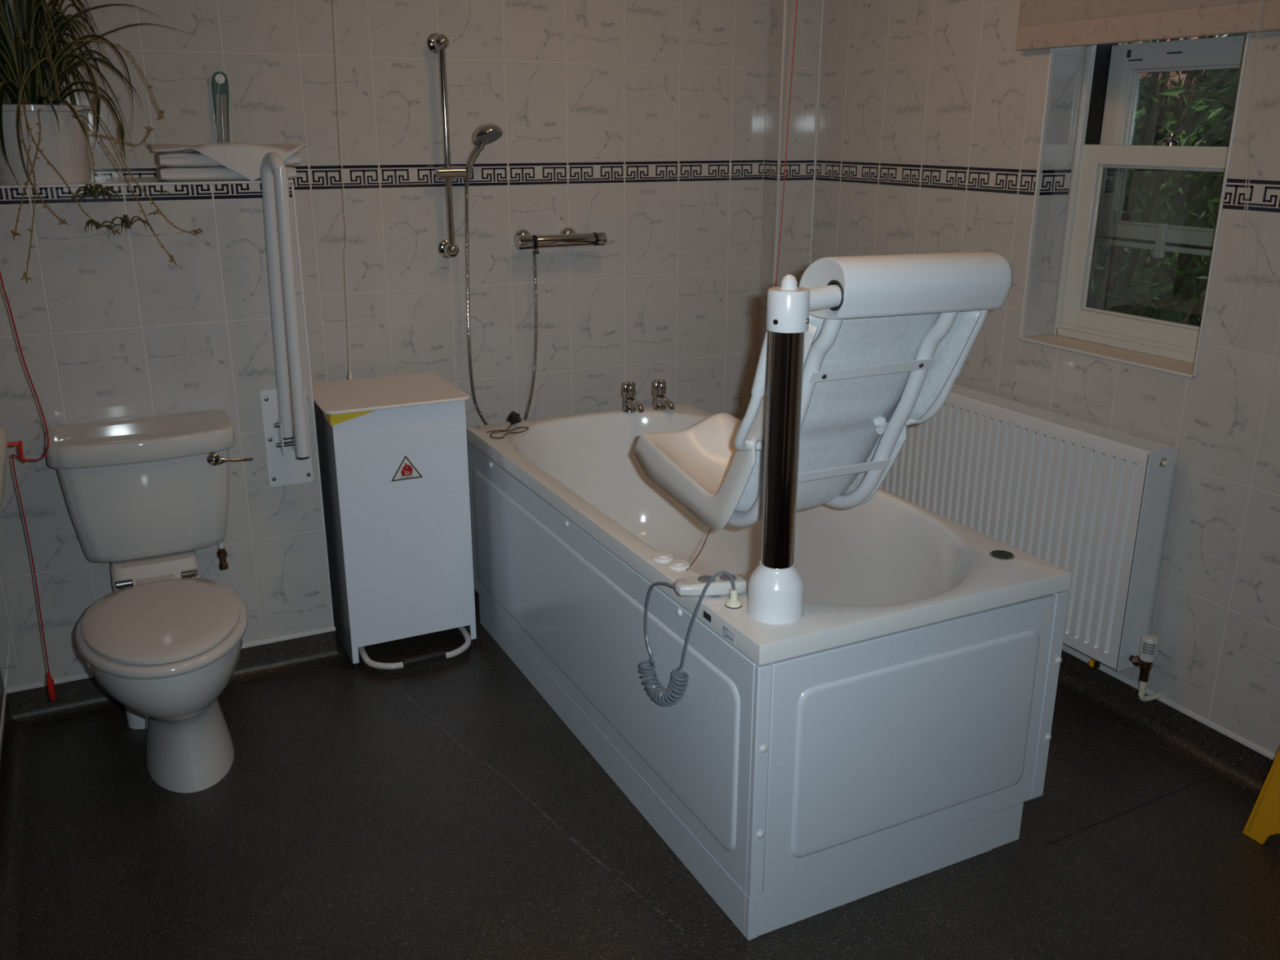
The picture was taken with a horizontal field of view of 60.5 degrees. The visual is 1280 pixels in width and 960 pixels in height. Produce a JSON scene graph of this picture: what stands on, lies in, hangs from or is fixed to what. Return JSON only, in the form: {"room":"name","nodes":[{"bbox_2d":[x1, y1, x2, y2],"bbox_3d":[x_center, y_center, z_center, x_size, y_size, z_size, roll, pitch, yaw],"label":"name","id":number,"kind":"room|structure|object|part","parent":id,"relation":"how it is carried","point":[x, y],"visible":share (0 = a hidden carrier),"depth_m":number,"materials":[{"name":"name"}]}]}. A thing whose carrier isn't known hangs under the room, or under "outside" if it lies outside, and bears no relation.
{"room":"accessible bathroom","nodes":[
{"label":"accessible bathroom","id":0,"kind":"room"},
{"bbox_2d":[0,669,4,726],"bbox_3d":[-0.870,0.073,0.923,0.100,2.420,4.686,-9,20,-25],"label":"wall","id":1,"kind":"structure","parent":0,"point":[2,687],"depth_m":2.89,"materials":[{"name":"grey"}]},
{"bbox_2d":[0,424,7,509],"bbox_3d":[-1.397,0.004,2.300,0.150,0.347,0.305,-9,20,-25],"label":"basin","id":2,"kind":"object","parent":1,"relation":"attached to","point":[3,440],"visible":1,"depth_m":2.28,"materials":[{"name":"beige ceramic"}]},
{"bbox_2d":[0,688,7,762],"bbox_3d":[-0.741,1.158,1.122,0.006,0.014,4.316,-9,20,-25],"label":"trim","id":3,"kind":"structure","parent":1,"relation":"attached to","point":[2,727],"depth_m":2.80,"materials":[{"name":"white plastic"}]},
{"bbox_2d":[0,697,28,959],"bbox_3d":[-0.723,1.203,1.146,0.044,0.090,4.316,-9,20,-25],"label":"baseboard","id":4,"kind":"structure","parent":1,"relation":"attached to","point":[13,764],"depth_m":2.53,"materials":[{"name":"plastic"}]},
{"bbox_2d":[0,182,332,688],"bbox_3d":[-1.402,-0.114,3.118,0.874,1.412,0.371,-9,20,-25],"label":"wall ledge","id":5,"kind":"object","parent":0,"point":[108,328],"visible":0.54,"depth_m":2.90,"materials":[{"name":"tile"}]},
{"bbox_2d":[0,0,203,283],"bbox_3d":[-1.448,-0.876,2.716,0.649,0.735,0.345,1,18,3],"label":"spider plant","id":6,"kind":"object","parent":5,"relation":"on","point":[43,140],"visible":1,"depth_m":2.68,"materials":[{"name":"green plant"}]},
{"bbox_3d":[-1.520,-0.848,2.772,0.264,0.186,0.264,-9,20,-25],"label":"pot","id":7,"kind":"part","parent":6,"relation":"part of","materials":[{"name":"grey ceramic"}]},
{"bbox_2d":[259,151,313,487],"bbox_3d":[-0.955,-0.397,2.930,0.123,0.917,0.195,-9,20,-25],"label":"grab rail","id":8,"kind":"object","parent":5,"relation":"attached to","point":[283,408],"visible":1,"depth_m":2.92,"materials":[{"name":"white metal"}]},
{"bbox_3d":[-0.984,-0.112,3.080,0.123,0.282,0.070,-9,20,-25],"label":"wall plate","id":9,"kind":"part","parent":8,"relation":"part of","materials":[{"name":"white metal"}]},
{"bbox_2d":[291,182,334,626],"bbox_3d":[-0.929,-0.173,3.131,0.007,1.301,0.007,-9,20,-25],"label":"trim","id":10,"kind":"structure","parent":5,"relation":"attached to","point":[292,184],"depth_m":3.11,"materials":[{"name":"white plastic"}]},
{"bbox_2d":[2,0,769,441],"bbox_3d":[-0.664,-0.776,3.570,2.958,2.420,0.100,-9,20,-25],"label":"wall","id":11,"kind":"structure","parent":0,"point":[639,123],"depth_m":3.58,"materials":[{"name":"tile"}]},
{"bbox_2d":[0,177,293,188],"bbox_3d":[-1.398,-0.788,2.901,0.876,0.007,0.372,-9,20,-25],"label":"trim","id":12,"kind":"structure","parent":11,"relation":"attached to","point":[110,181],"depth_m":2.81,"materials":[{"name":"white plastic"}]},
{"bbox_2d":[155,165,297,181],"bbox_3d":[-1.110,-0.825,2.946,0.337,0.036,0.166,-9,20,-25],"label":"folded towel","id":13,"kind":"object","parent":12,"relation":"on","point":[163,173],"visible":0.57,"depth_m":2.85,"materials":[{"name":"fabric"}]},
{"bbox_2d":[155,151,301,167],"bbox_3d":[-1.102,-0.860,2.938,0.350,0.037,0.171,-9,20,-25],"label":"folded towel","id":14,"kind":"object","parent":13,"relation":"on","point":[173,159],"visible":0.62,"depth_m":2.83,"materials":[{"name":"fabric"}]},
{"bbox_2d":[147,142,307,181],"bbox_3d":[-1.092,-0.849,2.926,0.386,0.100,0.177,-9,20,-25],"label":"draped cloth","id":15,"kind":"object","parent":14,"relation":"on","point":[245,159],"visible":0.96,"depth_m":2.86,"materials":[{"name":"white fabric"}]},
{"bbox_2d":[4,626,335,693],"bbox_3d":[-0.631,0.342,3.667,2.599,0.014,0.376,-9,20,-25],"label":"trim","id":16,"kind":"structure","parent":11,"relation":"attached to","point":[86,675],"depth_m":3.22,"materials":[{"name":"white plastic"}]},
{"bbox_2d":[6,631,351,725],"bbox_3d":[-0.622,0.395,3.666,2.599,0.090,0.415,-9,20,-25],"label":"baseboard","id":17,"kind":"structure","parent":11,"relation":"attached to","point":[30,707],"depth_m":3.22,"materials":[{"name":"plastic"}]},
{"bbox_2d":[212,66,229,142],"bbox_3d":[-1.190,-1.067,3.124,0.048,0.206,0.018,-9,20,-25],"label":"thermometer","id":18,"kind":"object","parent":11,"relation":"hanging from","point":[220,80],"visible":1,"depth_m":3.12,"materials":[{"name":"green plastic"}]},
{"bbox_3d":[-1.190,-1.030,3.133,0.033,0.130,0.001,-9,20,-25],"label":"scale plate","id":19,"kind":"part","parent":18,"relation":"part of","materials":[{"name":"white plastic"}]},
{"bbox_2d":[426,32,537,424],"bbox_3d":[-0.475,-0.735,3.501,0.322,1.289,0.173,-5,18,-15],"label":"shower rail","id":20,"kind":"object","parent":11,"relation":"attached to","point":[485,134],"visible":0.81,"depth_m":3.42,"materials":[{"name":"silver metal"}]},
{"bbox_3d":[-0.508,-0.996,3.395,0.095,0.139,0.030,9,20,25],"label":"handset handle","id":21,"kind":"part","parent":20,"relation":"part of","materials":[{"name":"silver metal"}]},
{"bbox_2d":[513,226,606,253],"bbox_3d":[-0.270,-0.799,3.656,0.310,0.076,0.094,-9,20,-25],"label":"shower mixer","id":22,"kind":"object","parent":11,"relation":"attached to","point":[567,237],"visible":1,"depth_m":3.62,"materials":[{"name":"silver metal"}]},
{"bbox_3d":[-0.374,-0.775,3.581,0.053,0.047,0.047,-9,20,-25],"label":"control knob","id":23,"kind":"part","parent":22,"relation":"part of","materials":[{"name":"silver metal"}]},
{"bbox_3d":[-0.136,-0.811,3.695,0.034,0.047,0.047,-9,20,-25],"label":"control knob","id":24,"kind":"part","parent":22,"relation":"part of","materials":[{"name":"silver metal"}]},
{"bbox_2d":[16,589,1279,959],"bbox_3d":[0.478,1.048,1.946,3.118,0.101,4.886,-9,20,-25],"label":"floor","id":25,"kind":"structure","parent":0,"point":[445,809],"depth_m":2.44,"materials":[{"name":"plastic"}]},
{"bbox_2d":[44,409,253,793],"bbox_3d":[-1.149,0.322,2.721,0.468,0.808,0.766,-9,20,-25],"label":"toilet","id":26,"kind":"object","parent":25,"relation":"on","point":[142,495],"visible":0.98,"depth_m":2.71,"materials":[{"name":"grey ceramic"}]},
{"bbox_3d":[-1.276,-0.104,2.818,0.438,0.057,0.254,-9,20,-25],"label":"cistern lid","id":27,"kind":"part","parent":26,"relation":"part of","materials":[{"name":"grey ceramic"}]},
{"bbox_2d":[110,550,199,591],"bbox_3d":[-1.285,0.276,2.922,0.208,0.170,0.260,-9,20,-25],"label":"hinge","id":28,"kind":"object","parent":26,"relation":"attached to","point":[127,571],"depth_m":2.83,"materials":[{"name":"grey"}]},
{"bbox_3d":[-1.127,0.319,2.593,0.346,0.024,0.500,-9,20,-25],"label":"lid","id":29,"kind":"part","parent":26,"relation":"part of","materials":[{"name":"grey plastic"}]},
{"bbox_3d":[-1.121,0.347,2.589,0.376,0.025,0.503,-9,20,-25],"label":"seat","id":30,"kind":"part","parent":26,"relation":"part of","materials":[{"name":"grey plastic"}]},
{"bbox_3d":[-1.056,-0.057,2.828,0.109,0.034,0.042,-9,20,-25],"label":"flush lever","id":31,"kind":"part","parent":26,"relation":"part of","materials":[{"name":"silver metal"}]},
{"bbox_2d":[311,372,476,669],"bbox_3d":[-0.745,0.124,3.350,0.417,0.800,0.460,-9,20,-25],"label":"pedal bin","id":32,"kind":"object","parent":25,"relation":"on","point":[394,477],"visible":0.92,"depth_m":3.23,"materials":[{"name":"metal"}]},
{"bbox_2d":[322,409,376,426],"bbox_3d":[-0.822,-0.193,3.118,0.141,0.033,0.136,-9,20,-25],"label":"bag","id":33,"kind":"object","parent":32,"relation":"in","point":[333,420],"visible":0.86,"depth_m":3.05,"materials":[{"name":"yellow plastic"}]},
{"bbox_3d":[-0.760,-0.262,3.259,0.417,0.010,0.390,-9,20,-25],"label":"lid","id":34,"kind":"part","parent":32,"relation":"part of","materials":[{"name":"white"}]},
{"bbox_2d":[466,401,1071,940],"bbox_3d":[0.183,0.321,2.973,0.788,0.659,1.706,-9,20,-25],"label":"bath","id":35,"kind":"object","parent":25,"relation":"on","point":[895,731],"visible":0.87,"depth_m":2.35,"materials":[{"name":"white plastic"}]},
{"bbox_2d":[485,411,528,438],"bbox_3d":[-0.408,-0.171,3.366,0.086,0.053,0.154,14,23,38],"label":"plug","id":36,"kind":"object","parent":35,"relation":"on","point":[513,418],"visible":1,"depth_m":3.40,"materials":[{"name":"black rubber"}]},
{"bbox_3d":[-0.411,-0.154,3.369,0.086,0.018,0.146,14,22,36],"label":"chain","id":37,"kind":"part","parent":36,"relation":"part of","materials":[{"name":"silver metal"}]},
{"bbox_3d":[-0.153,0.349,2.806,0.036,0.503,1.696,-9,20,-25],"label":"panel","id":38,"kind":"part","parent":35,"relation":"part of","materials":[{"name":"white plastic"}]},
{"bbox_2d":[622,381,644,413],"bbox_3d":[-0.019,-0.265,3.584,0.048,0.098,0.120,-9,20,-25],"label":"tap","id":39,"kind":"object","parent":35,"relation":"on","point":[631,405],"visible":1,"depth_m":3.59,"materials":[{"name":"silver metal"}]},
{"bbox_3d":[-0.035,-0.297,3.608,0.044,0.052,0.044,-9,20,-25],"label":"handle","id":40,"kind":"part","parent":39,"relation":"part of","materials":[{"name":"silver metal"}]},
{"bbox_2d":[652,378,674,411],"bbox_3d":[0.081,-0.275,3.616,0.048,0.098,0.120,-9,20,-25],"label":"tap","id":41,"kind":"object","parent":35,"relation":"on","point":[661,402],"visible":1,"depth_m":3.62,"materials":[{"name":"silver metal"}]},
{"bbox_3d":[0.065,-0.307,3.640,0.044,0.052,0.044,-9,20,-25],"label":"handle","id":42,"kind":"part","parent":41,"relation":"part of","materials":[{"name":"silver metal"}]},
{"bbox_2d":[638,570,746,706],"bbox_3d":[0.094,0.318,2.260,0.265,0.352,0.127,9,20,27],"label":"corded hand control","id":43,"kind":"object","parent":35,"relation":"on","point":[722,583],"visible":1,"depth_m":2.20,"materials":[{"name":"grey plastic"}]},
{"bbox_2d":[466,401,1071,665],"bbox_3d":[0.183,0.231,2.946,0.777,0.456,1.700,-9,20,-25],"label":"tub","id":44,"kind":"object","parent":35,"relation":"in","point":[570,532],"depth_m":2.73,"materials":[{"name":"white plastic"}]},
{"bbox_2d":[632,251,1013,624],"bbox_3d":[0.305,-0.199,2.447,0.586,0.668,0.866,-9,20,-25],"label":"seat","id":45,"kind":"object","parent":35,"relation":"on","point":[865,349],"visible":1,"depth_m":2.21,"materials":[{"name":"white plastic"}]},
{"bbox_3d":[0.238,-0.208,2.176,0.089,0.366,0.213,1,18,2],"label":"armrest","id":46,"kind":"part","parent":45,"relation":"part of","materials":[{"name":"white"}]},
{"bbox_3d":[0.326,-0.328,1.982,0.098,0.045,0.041,-10,21,-30],"label":"arm","id":47,"kind":"part","parent":45,"relation":"part of","materials":[{"name":"white plastic"}]},
{"bbox_3d":[0.522,-0.126,2.412,0.024,0.026,0.026,-11,21,-32],"label":"pivot knob","id":48,"kind":"part","parent":45,"relation":"part of","materials":[{"name":"white plastic"}]},
{"bbox_3d":[0.638,-0.242,2.361,0.230,0.318,0.088,14,23,37],"label":"armrest","id":49,"kind":"part","parent":45,"relation":"part of","materials":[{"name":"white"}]},
{"bbox_3d":[0.559,0.529,2.250,0.709,0.502,0.022,-9,20,-25],"label":"panel","id":50,"kind":"part","parent":35,"relation":"part of","materials":[{"name":"white plastic"}]},
{"bbox_2d":[991,551,1012,558],"bbox_3d":[0.793,0.164,2.406,0.041,0.002,0.042,-9,20,-25],"label":"grille","id":51,"kind":"object","parent":35,"relation":"attached to","point":[995,554],"depth_m":2.41,"materials":[{"name":"grey metal"}]},
{"bbox_2d":[989,550,1015,559],"bbox_3d":[0.793,0.164,2.406,0.054,0.004,0.054,-9,20,-25],"label":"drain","id":52,"kind":"object","parent":35,"relation":"attached to","point":[993,554],"depth_m":2.40,"materials":[{"name":"black metal"}]},
{"bbox_3d":[0.518,0.247,3.127,0.038,0.503,1.694,-9,20,-25],"label":"panel","id":53,"kind":"part","parent":35,"relation":"part of","materials":[{"name":"white plastic"}]},
{"bbox_2d":[1242,747,1279,844],"bbox_3d":[1.531,0.557,2.346,0.180,0.596,0.300,-9,20,-25],"label":"caution sign","id":54,"kind":"object","parent":25,"relation":"on","point":[1264,820],"visible":1,"depth_m":2.47,"materials":[{"name":"yellow plastic"}]},
{"bbox_2d":[756,0,822,366],"bbox_3d":[0.541,-0.925,4.042,0.160,2.420,0.096,-9,20,-25],"label":"wall","id":55,"kind":"structure","parent":0,"point":[795,237],"depth_m":3.91,"materials":[{"name":"tile"}]},
{"bbox_2d":[773,0,786,287],"bbox_3d":[0.493,-0.958,3.951,0.010,2.299,0.007,-9,20,-25],"label":"trim","id":56,"kind":"structure","parent":55,"relation":"attached to","point":[784,1],"depth_m":3.87,"materials":[{"name":"white plastic"}]},
{"bbox_2d":[808,0,824,266],"bbox_3d":[0.631,-0.978,4.014,0.008,2.299,0.004,-9,20,-25],"label":"trim","id":57,"kind":"structure","parent":55,"relation":"attached to","point":[823,1],"depth_m":3.92,"materials":[{"name":"white plastic"}]},
{"bbox_2d":[811,0,1279,755],"bbox_3d":[1.735,-0.339,2.221,0.260,2.420,4.786,-9,20,-25],"label":"wall","id":58,"kind":"structure","parent":0,"point":[930,120],"depth_m":3.04,"materials":[{"name":"tile"}]},
{"bbox_2d":[879,383,1176,702],"bbox_3d":[1.078,0.105,3.285,0.125,0.689,1.178,-9,20,-25],"label":"radiator","id":59,"kind":"object","parent":58,"relation":"attached to","point":[1087,500],"visible":0.66,"depth_m":2.99,"materials":[{"name":"white metal"}]},
{"bbox_2d":[950,383,1170,452],"bbox_3d":[1.053,-0.227,3.205,0.088,0.003,1.102,-9,20,-25],"label":"grille","id":60,"kind":"object","parent":59,"relation":"attached to","point":[1112,438],"depth_m":3.00,"materials":[{"name":"white metal"}]},
{"bbox_3d":[1.088,0.056,3.314,0.012,0.601,1.102,-9,20,-25],"label":"panel","id":61,"kind":"part","parent":59,"relation":"part of","materials":[{"name":"white metal"}]},
{"bbox_2d":[1022,333,1194,375],"bbox_3d":[1.298,-0.344,2.983,0.133,0.003,0.568,-9,20,-25],"label":"windowsill","id":62,"kind":"structure","parent":58,"relation":"attached to","point":[1185,367],"depth_m":2.98,"materials":[{"name":"tile"}]},
{"bbox_2d":[1018,32,1250,378],"bbox_3d":[1.239,-0.851,2.790,0.007,1.094,0.585,-9,20,-25],"label":"trim","id":63,"kind":"structure","parent":58,"relation":"attached to","point":[1248,34],"depth_m":2.74,"materials":[{"name":"white plastic"}]},
{"bbox_2d":[1053,35,1246,363],"bbox_3d":[1.398,-0.879,2.865,0.110,1.087,0.567,-9,20,-25],"label":"window","id":64,"kind":"structure","parent":58,"relation":"in","point":[1104,153],"depth_m":3.02,"materials":[{"name":"grey plastic"}]},
{"bbox_3d":[1.375,-0.629,2.937,0.004,0.399,0.407,-9,20,-25],"label":"glass pane","id":65,"kind":"part","parent":64,"relation":"part of","materials":[{"name":"clear glass"}]},
{"bbox_3d":[1.373,-0.628,2.936,0.036,0.507,0.535,-9,20,-25],"label":"sash","id":66,"kind":"part","parent":64,"relation":"part of","materials":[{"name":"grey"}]},
{"bbox_2d":[1015,0,1279,338],"bbox_3d":[1.297,-0.954,2.574,0.052,1.187,1.195,-9,20,-25],"label":"window blind","id":67,"kind":"object","parent":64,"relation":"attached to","point":[1042,24],"visible":1,"depth_m":2.68,"materials":[{"name":"fabric"}]},
{"bbox_3d":[1.378,-0.877,2.431,0.007,1.129,0.090,-10,21,-30],"label":"bead chain","id":68,"kind":"part","parent":67,"relation":"part of","materials":[{"name":"grey plastic"}]},
{"bbox_3d":[1.431,-0.872,2.884,0.036,0.532,0.528,-9,20,-25],"label":"sash","id":69,"kind":"part","parent":64,"relation":"part of","materials":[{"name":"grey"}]},
{"bbox_2d":[1057,649,1273,796],"bbox_3d":[1.640,0.798,2.422,0.044,0.090,4.591,-9,20,-25],"label":"baseboard","id":70,"kind":"structure","parent":58,"relation":"attached to","point":[1248,769],"depth_m":2.91,"materials":[{"name":"plastic"}]},
{"bbox_2d":[1062,644,1275,760],"bbox_3d":[1.658,0.747,2.415,0.006,0.014,4.591,-9,20,-25],"label":"trim","id":71,"kind":"structure","parent":58,"relation":"attached to","point":[1265,753],"depth_m":2.86,"materials":[{"name":"white plastic"}]},
{"bbox_3d":[0.482,-1.332,1.183,3.118,0.100,4.886,-9,20,-25],"label":"ceiling","id":72,"kind":"structure","parent":0,"visible":0},
{"bbox_2d":[0,271,56,701],"bbox_3d":[-1.376,-0.488,2.325,0.094,2.209,0.182,-9,20,-25],"label":"cord","id":73,"kind":"object","parent":72,"relation":"hanging from","point":[50,682],"visible":0.98,"depth_m":2.54,"materials":[{"name":"red plastic"}]},
{"bbox_2d":[333,0,352,379],"bbox_3d":[-0.833,-1.044,3.000,0.050,1.561,0.013,-9,20,-25],"label":"pull cord","id":74,"kind":"object","parent":72,"relation":"hanging from","point":[350,376],"visible":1,"depth_m":3.08,"materials":[{"name":"fabric"}]},
{"bbox_2d":[686,0,797,570],"bbox_3d":[0.200,-0.723,2.465,0.102,1.840,0.853,6,19,19],"label":"pull cord","id":75,"kind":"object","parent":72,"relation":"hanging from","point":[797,0],"visible":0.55,"depth_m":2.80,"materials":[{"name":"red fabric"}]},
{"label":"outside","id":76,"kind":"structure","parent":0,"visible":0},
{"bbox_3d":[5.876,-0.631,8.195,12.326,0.100,18.000,-9,20,-25],"label":"ground","id":77,"kind":"structure","parent":76,"visible":0},
{"bbox_2d":[1124,35,1208,98],"bbox_3d":[2.468,-3.449,9.430,0.200,4.500,5.300,-9,20,-25],"label":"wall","id":78,"kind":"structure","parent":77,"relation":"on","point":[1175,78],"depth_m":7.24,"materials":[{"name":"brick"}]},
{"bbox_2d":[1096,32,1246,326],"bbox_3d":[2.413,-0.888,4.805,2.255,3.890,5.445,-9,20,-25],"label":"window glass","id":79,"kind":"object","parent":77,"relation":"on","point":[1172,287],"visible":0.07,"depth_m":4.84,"materials":[{"name":"clear glass"}]}
]}

